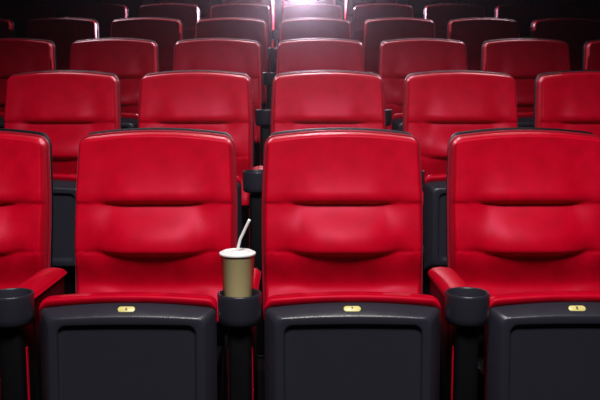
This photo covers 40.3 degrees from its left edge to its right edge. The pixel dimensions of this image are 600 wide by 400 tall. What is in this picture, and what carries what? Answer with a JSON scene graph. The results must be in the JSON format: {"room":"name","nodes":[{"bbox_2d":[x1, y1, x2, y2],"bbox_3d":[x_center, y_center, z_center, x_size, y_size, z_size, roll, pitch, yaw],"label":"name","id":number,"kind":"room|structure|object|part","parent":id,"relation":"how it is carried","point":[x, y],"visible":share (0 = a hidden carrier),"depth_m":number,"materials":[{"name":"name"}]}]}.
{"room":"auditorium","nodes":[
{"label":"auditorium","id":0,"kind":"room"},
{"bbox_2d":[0,147,483,399],"bbox_3d":[0.122,0.478,3.433,12.700,1.510,11.490,0,7,0],"label":"floor","id":1,"kind":"structure","parent":0,"point":[70,277],"depth_m":3.57,"materials":[{"name":"black carpet"}]},
{"bbox_2d":[0,18,14,37],"bbox_3d":[-2.289,-0.697,5.630,0.521,1.160,0.643,0,7,0],"label":"seat","id":2,"kind":"object","parent":1,"relation":"on","point":[7,26],"visible":0.31,"depth_m":5.76,"materials":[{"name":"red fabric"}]},
{"bbox_2d":[0,128,52,399],"bbox_3d":[-1.061,0.374,2.465,0.521,1.160,0.643,0,7,0],"label":"seat","id":3,"kind":"object","parent":1,"relation":"on","point":[26,166],"visible":0.81,"depth_m":2.59,"materials":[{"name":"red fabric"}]},
{"bbox_2d":[0,133,48,288],"bbox_3d":[-1.063,0.087,2.599,0.510,0.601,0.189,0,7,0],"label":"cushion","id":4,"kind":"object","parent":3,"relation":"on","point":[24,157],"depth_m":2.59,"materials":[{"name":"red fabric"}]},
{"bbox_2d":[0,38,56,127],"bbox_3d":[-1.680,-0.340,4.577,0.521,1.160,0.643,0,7,0],"label":"seat","id":5,"kind":"object","parent":1,"relation":"on","point":[17,55],"visible":0.42,"depth_m":4.70,"materials":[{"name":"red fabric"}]},
{"bbox_2d":[0,3,57,37],"bbox_3d":[-2.298,-1.055,6.689,0.521,1.160,0.643,0,7,0],"label":"seat","id":6,"kind":"object","parent":1,"relation":"on","point":[20,14],"visible":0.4,"depth_m":6.82,"materials":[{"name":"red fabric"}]},
{"bbox_2d":[0,267,66,399],"bbox_3d":[-0.760,0.594,2.357,0.117,0.750,0.450,0,7,0],"label":"armrest","id":7,"kind":"object","parent":1,"relation":"on","point":[20,353],"visible":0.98,"depth_m":2.16,"materials":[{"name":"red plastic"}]},
{"bbox_3d":[-0.759,0.647,2.225,0.062,0.654,0.115,0,7,0],"label":"post","id":8,"kind":"part","parent":7,"relation":"part of","materials":[{"name":"black paint"}]},
{"bbox_3d":[-0.730,0.638,2.207,0.008,0.500,0.013,0,7,0],"label":"panel","id":9,"kind":"part","parent":7,"relation":"part of","materials":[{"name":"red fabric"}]},
{"bbox_3d":[-0.761,0.285,2.358,0.072,0.053,0.330,0,7,0],"label":"arm","id":10,"kind":"part","parent":7,"relation":"part of","materials":[{"name":"red leather"}]},
{"bbox_2d":[4,70,120,271],"bbox_3d":[-1.071,0.017,3.523,0.521,1.160,0.643,0,7,0],"label":"seat","id":11,"kind":"object","parent":1,"relation":"on","point":[67,106],"visible":0.48,"depth_m":3.64,"materials":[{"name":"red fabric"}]},
{"bbox_2d":[4,72,118,174],"bbox_3d":[-1.072,-0.270,3.658,0.510,0.601,0.189,0,7,0],"label":"cushion","id":12,"kind":"object","parent":11,"relation":"on","point":[67,107],"depth_m":3.65,"materials":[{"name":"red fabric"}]},
{"bbox_2d":[53,173,76,181],"bbox_3d":[-1.069,0.073,3.306,0.472,0.374,0.118,0,7,0],"label":"seat cushion","id":13,"kind":"object","parent":11,"relation":"on","point":[56,177],"depth_m":3.23,"materials":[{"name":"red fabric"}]},
{"bbox_2d":[26,17,98,69],"bbox_3d":[-1.689,-0.698,5.635,0.521,1.160,0.643,0,7,0],"label":"seat","id":14,"kind":"object","parent":1,"relation":"on","point":[63,31],"visible":0.3,"depth_m":5.76,"materials":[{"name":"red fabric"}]},
{"bbox_2d":[67,3,128,37],"bbox_3d":[-1.698,-1.055,6.694,0.521,1.160,0.643,0,7,0],"label":"seat","id":15,"kind":"object","parent":1,"relation":"on","point":[104,14],"visible":0.31,"depth_m":6.82,"materials":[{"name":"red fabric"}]},
{"bbox_2d":[69,38,158,128],"bbox_3d":[-1.080,-0.341,4.582,0.521,1.160,0.643,0,7,0],"label":"seat","id":16,"kind":"object","parent":1,"relation":"on","point":[130,59],"visible":0.41,"depth_m":4.71,"materials":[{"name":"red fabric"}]},
{"bbox_2d":[121,113,137,118],"bbox_3d":[-1.078,-0.284,4.365,0.472,0.374,0.118,0,7,0],"label":"seat cushion","id":17,"kind":"object","parent":16,"relation":"on","point":[123,115],"depth_m":4.29,"materials":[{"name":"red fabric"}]},
{"bbox_2d":[97,0,150,17],"bbox_3d":[-1.707,-1.413,7.752,0.521,1.160,0.643,0,7,0],"label":"seat","id":18,"kind":"object","parent":1,"relation":"on","point":[133,6],"visible":0.12,"depth_m":7.88,"materials":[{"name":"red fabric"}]},
{"bbox_2d":[39,127,236,399],"bbox_3d":[-0.462,0.373,2.470,0.521,1.160,0.643,0,7,0],"label":"seat","id":19,"kind":"object","parent":1,"relation":"on","point":[156,207],"visible":0.93,"depth_m":2.57,"materials":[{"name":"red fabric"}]},
{"bbox_3d":[-0.461,0.290,2.169,0.045,0.017,0.002,0,-37,0],"label":"number plate","id":20,"kind":"part","parent":19,"relation":"part of","materials":[{"name":"gold metal"}]},
{"bbox_2d":[39,292,216,315],"bbox_3d":[-0.460,0.430,2.253,0.472,0.374,0.118,0,7,0],"label":"seat cushion","id":21,"kind":"object","parent":19,"relation":"on","point":[101,303],"depth_m":2.18,"materials":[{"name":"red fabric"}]},
{"bbox_2d":[75,132,234,322],"bbox_3d":[-0.463,0.087,2.604,0.510,0.601,0.189,0,7,0],"label":"cushion","id":22,"kind":"object","parent":19,"relation":"on","point":[155,211],"depth_m":2.59,"materials":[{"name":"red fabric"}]},
{"bbox_3d":[-0.263,0.606,2.700,0.060,0.640,0.120,0,7,0],"label":"support leg","id":23,"kind":"part","parent":19,"relation":"part of","materials":[{"name":"black paint"}]},
{"bbox_2d":[110,17,182,71],"bbox_3d":[-1.089,-0.698,5.640,0.521,1.160,0.643,0,7,0],"label":"seat","id":24,"kind":"object","parent":1,"relation":"on","point":[166,32],"visible":0.33,"depth_m":5.77,"materials":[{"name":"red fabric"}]},
{"bbox_2d":[139,3,199,39],"bbox_3d":[-1.098,-1.056,6.699,0.521,1.160,0.643,0,7,0],"label":"seat","id":25,"kind":"object","parent":1,"relation":"on","point":[188,14],"visible":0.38,"depth_m":6.83,"materials":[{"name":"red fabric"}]},
{"bbox_2d":[159,0,211,18],"bbox_3d":[-1.107,-1.413,7.757,0.521,1.160,0.643,0,7,0],"label":"seat","id":26,"kind":"object","parent":1,"relation":"on","point":[204,6],"visible":0.13,"depth_m":7.88,"materials":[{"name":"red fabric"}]},
{"bbox_2d":[138,70,252,247],"bbox_3d":[-0.471,0.016,3.528,0.521,1.160,0.643,0,7,0],"label":"seat","id":27,"kind":"object","parent":1,"relation":"on","point":[213,100],"visible":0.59,"depth_m":3.65,"materials":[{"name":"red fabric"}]},
{"bbox_2d":[236,175,241,184],"bbox_3d":[-0.469,0.073,3.311,0.472,0.374,0.118,0,7,0],"label":"seat cushion","id":28,"kind":"object","parent":27,"relation":"on","point":[239,182],"depth_m":3.24,"materials":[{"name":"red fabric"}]},
{"bbox_3d":[-0.272,0.249,3.759,0.060,0.640,0.120,0,7,0],"label":"support leg","id":29,"kind":"part","parent":27,"relation":"part of","materials":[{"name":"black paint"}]},
{"bbox_2d":[173,38,261,236],"bbox_3d":[-0.480,-0.342,4.587,0.521,1.160,0.643,0,7,0],"label":"seat","id":30,"kind":"object","parent":1,"relation":"on","point":[218,54],"visible":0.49,"depth_m":4.71,"materials":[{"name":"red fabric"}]},
{"bbox_2d":[173,39,260,142],"bbox_3d":[-0.481,-0.628,4.721,0.510,0.601,0.189,0,7,0],"label":"cushion","id":31,"kind":"object","parent":30,"relation":"on","point":[231,55],"depth_m":4.71,"materials":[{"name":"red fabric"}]},
{"bbox_2d":[195,17,267,165],"bbox_3d":[-0.489,-0.699,5.645,0.521,1.160,0.643,0,7,0],"label":"seat","id":32,"kind":"object","parent":1,"relation":"on","point":[223,27],"visible":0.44,"depth_m":5.77,"materials":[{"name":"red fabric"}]},
{"bbox_2d":[196,18,266,102],"bbox_3d":[-0.490,-0.986,5.780,0.510,0.601,0.189,0,7,0],"label":"cushion","id":33,"kind":"object","parent":32,"relation":"on","point":[239,28],"depth_m":5.77,"materials":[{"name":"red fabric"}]},
{"bbox_3d":[-0.291,-0.466,5.876,0.060,0.640,0.120,0,7,0],"label":"support leg","id":34,"kind":"part","parent":32,"relation":"part of","materials":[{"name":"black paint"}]},
{"bbox_2d":[217,268,261,399],"bbox_3d":[-0.160,0.594,2.361,0.117,0.750,0.450,0,7,0],"label":"armrest","id":35,"kind":"object","parent":1,"relation":"on","point":[241,315],"visible":0.73,"depth_m":2.14,"materials":[{"name":"black paint"}]},
{"bbox_2d":[219,219,255,296],"bbox_3d":[-0.163,0.185,2.142,0.096,0.274,0.096,0,7,0],"label":"drink cup","id":36,"kind":"object","parent":35,"relation":"in","point":[237,264],"visible":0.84,"depth_m":2.11,"materials":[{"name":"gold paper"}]},
{"bbox_3d":[-0.163,0.138,2.136,0.096,0.011,0.096,0,7,0],"label":"lid","id":37,"kind":"part","parent":36,"relation":"part of","materials":[{"name":"white plastic"}]},
{"bbox_3d":[-0.159,0.647,2.230,0.062,0.654,0.115,0,7,0],"label":"post","id":38,"kind":"part","parent":35,"relation":"part of","materials":[{"name":"black paint"}]},
{"bbox_3d":[-0.130,0.638,2.212,0.008,0.500,0.013,0,7,0],"label":"panel","id":39,"kind":"part","parent":35,"relation":"part of","materials":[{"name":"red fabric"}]},
{"bbox_2d":[210,3,271,108],"bbox_3d":[-0.498,-1.056,6.704,0.521,1.160,0.643,0,7,0],"label":"seat","id":40,"kind":"object","parent":1,"relation":"on","point":[244,10],"visible":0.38,"depth_m":6.83,"materials":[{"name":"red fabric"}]},
{"bbox_2d":[211,4,270,71],"bbox_3d":[-0.500,-1.343,6.838,0.510,0.601,0.189,0,7,0],"label":"cushion","id":41,"kind":"object","parent":40,"relation":"on","point":[257,11],"depth_m":6.83,"materials":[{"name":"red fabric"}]},
{"bbox_2d":[221,0,273,47],"bbox_3d":[-0.507,-1.414,7.762,0.521,1.160,0.643,0,7,0],"label":"seat","id":42,"kind":"object","parent":1,"relation":"on","point":[270,3],"visible":0.11,"depth_m":7.89,"materials":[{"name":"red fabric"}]},
{"bbox_2d":[242,166,264,357],"bbox_3d":[-0.170,0.236,3.420,0.117,0.750,0.450,0,7,0],"label":"armrest","id":43,"kind":"object","parent":1,"relation":"on","point":[252,179],"visible":0.45,"depth_m":3.21,"materials":[{"name":"black paint"}]},
{"bbox_3d":[-0.168,0.289,3.288,0.062,0.654,0.115,0,7,0],"label":"post","id":44,"kind":"part","parent":43,"relation":"part of","materials":[{"name":"black paint"}]},
{"bbox_2d":[255,109,270,165],"bbox_3d":[-0.179,-0.121,4.479,0.117,0.750,0.450,0,7,0],"label":"armrest","id":45,"kind":"object","parent":1,"relation":"on","point":[262,116],"visible":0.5,"depth_m":4.25,"materials":[{"name":"black paint"}]},
{"bbox_3d":[-0.177,-0.068,4.347,0.062,0.654,0.115,0,7,0],"label":"post","id":46,"kind":"part","parent":45,"relation":"part of","materials":[{"name":"black paint"}]},
{"bbox_2d":[262,72,275,108],"bbox_3d":[-0.188,-0.479,5.537,0.117,0.750,0.450,0,7,0],"label":"armrest","id":47,"kind":"object","parent":1,"relation":"on","point":[268,77],"visible":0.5,"depth_m":5.30,"materials":[{"name":"black paint"}]},
{"bbox_3d":[-0.187,-0.426,5.405,0.062,0.654,0.115,0,7,0],"label":"post","id":48,"kind":"part","parent":47,"relation":"part of","materials":[{"name":"black paint"}]},
{"bbox_2d":[268,48,276,71],"bbox_3d":[-0.197,-0.836,6.596,0.117,0.750,0.450,0,7,0],"label":"armrest","id":49,"kind":"object","parent":1,"relation":"on","point":[272,52],"visible":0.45,"depth_m":6.35,"materials":[{"name":"black paint"}]},
{"bbox_3d":[-0.196,-0.783,6.464,0.062,0.654,0.115,0,7,0],"label":"post","id":50,"kind":"part","parent":49,"relation":"part of","materials":[{"name":"black paint"}]},
{"bbox_2d":[272,30,279,47],"bbox_3d":[-0.206,-1.194,7.654,0.117,0.750,0.450,0,7,0],"label":"armrest","id":51,"kind":"object","parent":1,"relation":"on","point":[275,33],"visible":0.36,"depth_m":7.40,"materials":[{"name":"black paint"}]},
{"bbox_3d":[-0.205,-1.141,7.522,0.062,0.654,0.115,0,7,0],"label":"post","id":52,"kind":"part","parent":51,"relation":"part of","materials":[{"name":"black paint"}]},
{"bbox_2d":[283,0,335,5],"bbox_3d":[0.093,-1.415,7.767,0.521,1.160,0.643,0,7,0],"label":"seat","id":53,"kind":"object","parent":1,"relation":"on","point":[285,2],"visible":0.1,"depth_m":7.89,"materials":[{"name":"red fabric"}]},
{"bbox_2d":[281,3,341,21],"bbox_3d":[0.102,-1.057,6.709,0.521,1.160,0.643,0,7,0],"label":"seat","id":54,"kind":"object","parent":1,"relation":"on","point":[301,10],"visible":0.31,"depth_m":6.84,"materials":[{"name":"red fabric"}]},
{"bbox_2d":[279,17,350,42],"bbox_3d":[0.111,-0.700,5.650,0.521,1.160,0.643,0,7,0],"label":"seat","id":55,"kind":"object","parent":1,"relation":"on","point":[308,27],"visible":0.3,"depth_m":5.78,"materials":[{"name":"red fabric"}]},
{"bbox_2d":[276,38,364,75],"bbox_3d":[0.120,-0.342,4.592,0.521,1.160,0.643,0,7,0],"label":"seat","id":56,"kind":"object","parent":1,"relation":"on","point":[303,54],"visible":0.35,"depth_m":4.72,"materials":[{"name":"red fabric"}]},
{"bbox_2d":[271,70,385,133],"bbox_3d":[0.129,0.015,3.533,0.521,1.160,0.643,0,7,0],"label":"seat","id":57,"kind":"object","parent":1,"relation":"on","point":[309,99],"visible":0.41,"depth_m":3.66,"materials":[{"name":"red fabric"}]},
{"bbox_2d":[262,127,440,399],"bbox_3d":[0.139,0.373,2.475,0.521,1.160,0.643,0,7,0],"label":"seat","id":58,"kind":"object","parent":1,"relation":"on","point":[347,315],"visible":1,"depth_m":2.58,"materials":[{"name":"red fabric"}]},
{"bbox_2d":[264,132,421,301],"bbox_3d":[0.137,0.086,2.609,0.510,0.601,0.189,0,7,0],"label":"cushion","id":59,"kind":"object","parent":58,"relation":"on","point":[343,210],"depth_m":2.59,"materials":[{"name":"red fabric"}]},
{"bbox_2d":[264,291,440,315],"bbox_3d":[0.140,0.430,2.258,0.472,0.374,0.118,0,7,0],"label":"seat cushion","id":60,"kind":"object","parent":58,"relation":"on","point":[341,302],"depth_m":2.18,"materials":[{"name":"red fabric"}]},
{"bbox_3d":[0.139,0.289,2.174,0.045,0.017,0.002,0,-37,0],"label":"number plate","id":61,"kind":"part","parent":58,"relation":"part of","materials":[{"name":"gold metal"}]},
{"bbox_2d":[344,0,396,39],"bbox_3d":[0.693,-1.415,7.772,0.521,1.160,0.643,0,7,0],"label":"seat","id":62,"kind":"object","parent":1,"relation":"on","point":[349,4],"visible":0.18,"depth_m":7.90,"materials":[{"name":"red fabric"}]},
{"bbox_2d":[352,3,412,44],"bbox_3d":[0.702,-1.058,6.714,0.521,1.160,0.643,0,7,0],"label":"seat","id":63,"kind":"object","parent":1,"relation":"on","point":[362,12],"visible":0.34,"depth_m":6.84,"materials":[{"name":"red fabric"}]},
{"bbox_2d":[385,109,391,129],"bbox_3d":[0.421,-0.122,4.484,0.117,0.750,0.450,0,7,0],"label":"armrest","id":64,"kind":"object","parent":1,"relation":"on","point":[388,112],"visible":0.16,"depth_m":4.23,"materials":[{"name":"black paint"}]},
{"bbox_2d":[363,17,434,74],"bbox_3d":[0.711,-0.700,5.655,0.521,1.160,0.643,0,7,0],"label":"seat","id":65,"kind":"object","parent":1,"relation":"on","point":[376,31],"visible":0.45,"depth_m":5.78,"materials":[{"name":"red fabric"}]},
{"bbox_2d":[379,38,466,130],"bbox_3d":[0.720,-0.343,4.597,0.521,1.160,0.643,0,7,0],"label":"seat","id":66,"kind":"object","parent":1,"relation":"on","point":[398,58],"visible":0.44,"depth_m":4.72,"materials":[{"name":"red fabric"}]},
{"bbox_2d":[392,113,402,124],"bbox_3d":[0.722,-0.286,4.380,0.472,0.374,0.118,0,7,0],"label":"seat cushion","id":67,"kind":"object","parent":66,"relation":"on","point":[397,119],"depth_m":4.30,"materials":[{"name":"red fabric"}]},
{"bbox_2d":[421,170,424,191],"bbox_3d":[0.430,0.236,3.425,0.117,0.750,0.450,0,7,0],"label":"armrest","id":68,"kind":"object","parent":1,"relation":"on","point":[422,171],"visible":0.04,"depth_m":3.19,"materials":[{"name":"black paint"}]},
{"bbox_2d":[406,0,458,18],"bbox_3d":[1.293,-1.416,7.777,0.521,1.160,0.643,0,7,0],"label":"seat","id":69,"kind":"object","parent":1,"relation":"on","point":[418,6],"visible":0.13,"depth_m":7.90,"materials":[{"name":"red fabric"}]},
{"bbox_2d":[423,3,483,38],"bbox_3d":[1.302,-1.058,6.719,0.521,1.160,0.643,0,7,0],"label":"seat","id":70,"kind":"object","parent":1,"relation":"on","point":[440,14],"visible":0.26,"depth_m":6.84,"materials":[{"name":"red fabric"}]},
{"bbox_2d":[428,267,489,399],"bbox_3d":[0.440,0.593,2.366,0.117,0.750,0.450,0,7,0],"label":"armrest","id":71,"kind":"object","parent":1,"relation":"on","point":[464,308],"visible":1,"depth_m":2.16,"materials":[{"name":"black paint"}]},
{"bbox_3d":[0.439,0.284,2.368,0.072,0.053,0.330,0,7,0],"label":"arm","id":72,"kind":"part","parent":71,"relation":"part of","materials":[{"name":"red leather"}]},
{"bbox_3d":[0.411,0.637,2.216,0.008,0.500,0.013,0,7,0],"label":"panel","id":73,"kind":"part","parent":71,"relation":"part of","materials":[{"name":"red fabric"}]},
{"bbox_3d":[0.441,0.646,2.235,0.062,0.654,0.115,0,7,0],"label":"post","id":74,"kind":"part","parent":71,"relation":"part of","materials":[{"name":"black paint"}]},
{"bbox_2d":[403,70,517,270],"bbox_3d":[0.729,0.015,3.538,0.521,1.160,0.643,0,7,0],"label":"seat","id":75,"kind":"object","parent":1,"relation":"on","point":[437,105],"visible":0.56,"depth_m":3.66,"materials":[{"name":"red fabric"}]},
{"bbox_2d":[423,174,446,213],"bbox_3d":[0.731,0.071,3.321,0.472,0.374,0.118,0,7,0],"label":"seat cushion","id":76,"kind":"object","parent":75,"relation":"on","point":[431,182],"depth_m":3.24,"materials":[{"name":"black plastic"}]},
{"bbox_2d":[404,73,517,195],"bbox_3d":[0.728,-0.272,3.673,0.510,0.601,0.189,0,7,0],"label":"cushion","id":77,"kind":"object","parent":75,"relation":"on","point":[437,106],"depth_m":3.66,"materials":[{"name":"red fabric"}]},
{"bbox_2d":[447,17,518,70],"bbox_3d":[1.311,-0.701,5.660,0.521,1.160,0.643,0,7,0],"label":"seat","id":78,"kind":"object","parent":1,"relation":"on","point":[473,32],"visible":0.32,"depth_m":5.79,"materials":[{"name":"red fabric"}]},
{"bbox_2d":[468,0,519,17],"bbox_3d":[1.893,-1.417,7.782,0.521,1.160,0.643,0,7,0],"label":"seat","id":79,"kind":"object","parent":1,"relation":"on","point":[489,6],"visible":0.13,"depth_m":7.91,"materials":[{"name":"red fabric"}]},
{"bbox_2d":[446,127,599,399],"bbox_3d":[0.739,0.372,2.480,0.521,1.160,0.643,0,7,0],"label":"seat","id":80,"kind":"object","parent":1,"relation":"on","point":[523,203],"visible":0.94,"depth_m":2.59,"materials":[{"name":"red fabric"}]},
{"bbox_2d":[449,132,599,294],"bbox_3d":[0.737,0.086,2.614,0.510,0.601,0.189,0,7,0],"label":"cushion","id":81,"kind":"object","parent":80,"relation":"on","point":[524,207],"depth_m":2.60,"materials":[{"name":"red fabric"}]},
{"bbox_2d":[484,291,599,399],"bbox_3d":[0.740,0.429,2.263,0.472,0.374,0.118,0,7,0],"label":"seat cushion","id":82,"kind":"object","parent":80,"relation":"on","point":[544,302],"depth_m":2.18,"materials":[{"name":"black plastic"}]},
{"bbox_3d":[0.739,0.289,2.179,0.045,0.017,0.002,0,-37,0],"label":"number plate","id":83,"kind":"part","parent":80,"relation":"part of","materials":[{"name":"gold metal"}]},
{"bbox_2d":[494,3,554,37],"bbox_3d":[1.902,-1.059,6.724,0.521,1.160,0.643,0,7,0],"label":"seat","id":84,"kind":"object","parent":1,"relation":"on","point":[524,14],"visible":0.27,"depth_m":6.85,"materials":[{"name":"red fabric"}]},
{"bbox_2d":[481,38,570,126],"bbox_3d":[1.320,-0.344,4.602,0.521,1.160,0.643,0,7,0],"label":"seat","id":85,"kind":"object","parent":1,"relation":"on","point":[524,59],"visible":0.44,"depth_m":4.72,"materials":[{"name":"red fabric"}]},
{"bbox_2d":[517,112,532,117],"bbox_3d":[1.322,-0.287,4.385,0.472,0.374,0.118,0,7,0],"label":"seat cushion","id":86,"kind":"object","parent":85,"relation":"on","point":[527,114],"depth_m":4.31,"materials":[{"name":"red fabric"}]},
{"bbox_2d":[529,0,581,17],"bbox_3d":[2.493,-1.417,7.787,0.521,1.160,0.643,0,7,0],"label":"seat","id":87,"kind":"object","parent":1,"relation":"on","point":[559,5],"visible":0.13,"depth_m":7.91,"materials":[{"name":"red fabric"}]},
{"bbox_2d":[530,18,599,69],"bbox_3d":[1.911,-0.702,5.665,0.521,1.160,0.643,0,7,0],"label":"seat","id":88,"kind":"object","parent":1,"relation":"on","point":[575,32],"visible":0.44,"depth_m":5.79,"materials":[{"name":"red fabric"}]},
{"bbox_2d":[533,70,599,136],"bbox_3d":[1.329,0.014,3.543,0.521,1.160,0.643,0,7,0],"label":"seat","id":89,"kind":"object","parent":1,"relation":"on","point":[570,100],"visible":0.44,"depth_m":3.67,"materials":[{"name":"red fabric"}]},
{"bbox_2d":[582,39,599,69],"bbox_3d":[1.920,-0.344,4.607,0.521,1.160,0.643,0,7,0],"label":"seat","id":90,"kind":"object","parent":1,"relation":"on","point":[590,56],"visible":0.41,"depth_m":4.73,"materials":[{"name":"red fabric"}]},
{"bbox_2d":[27,0,589,108],"bbox_3d":[0.075,-3.202,8.633,12.300,4.490,0.150,0,7,0],"label":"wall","id":91,"kind":"structure","parent":0,"point":[278,4],"depth_m":8.70,"materials":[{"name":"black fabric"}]}
]}

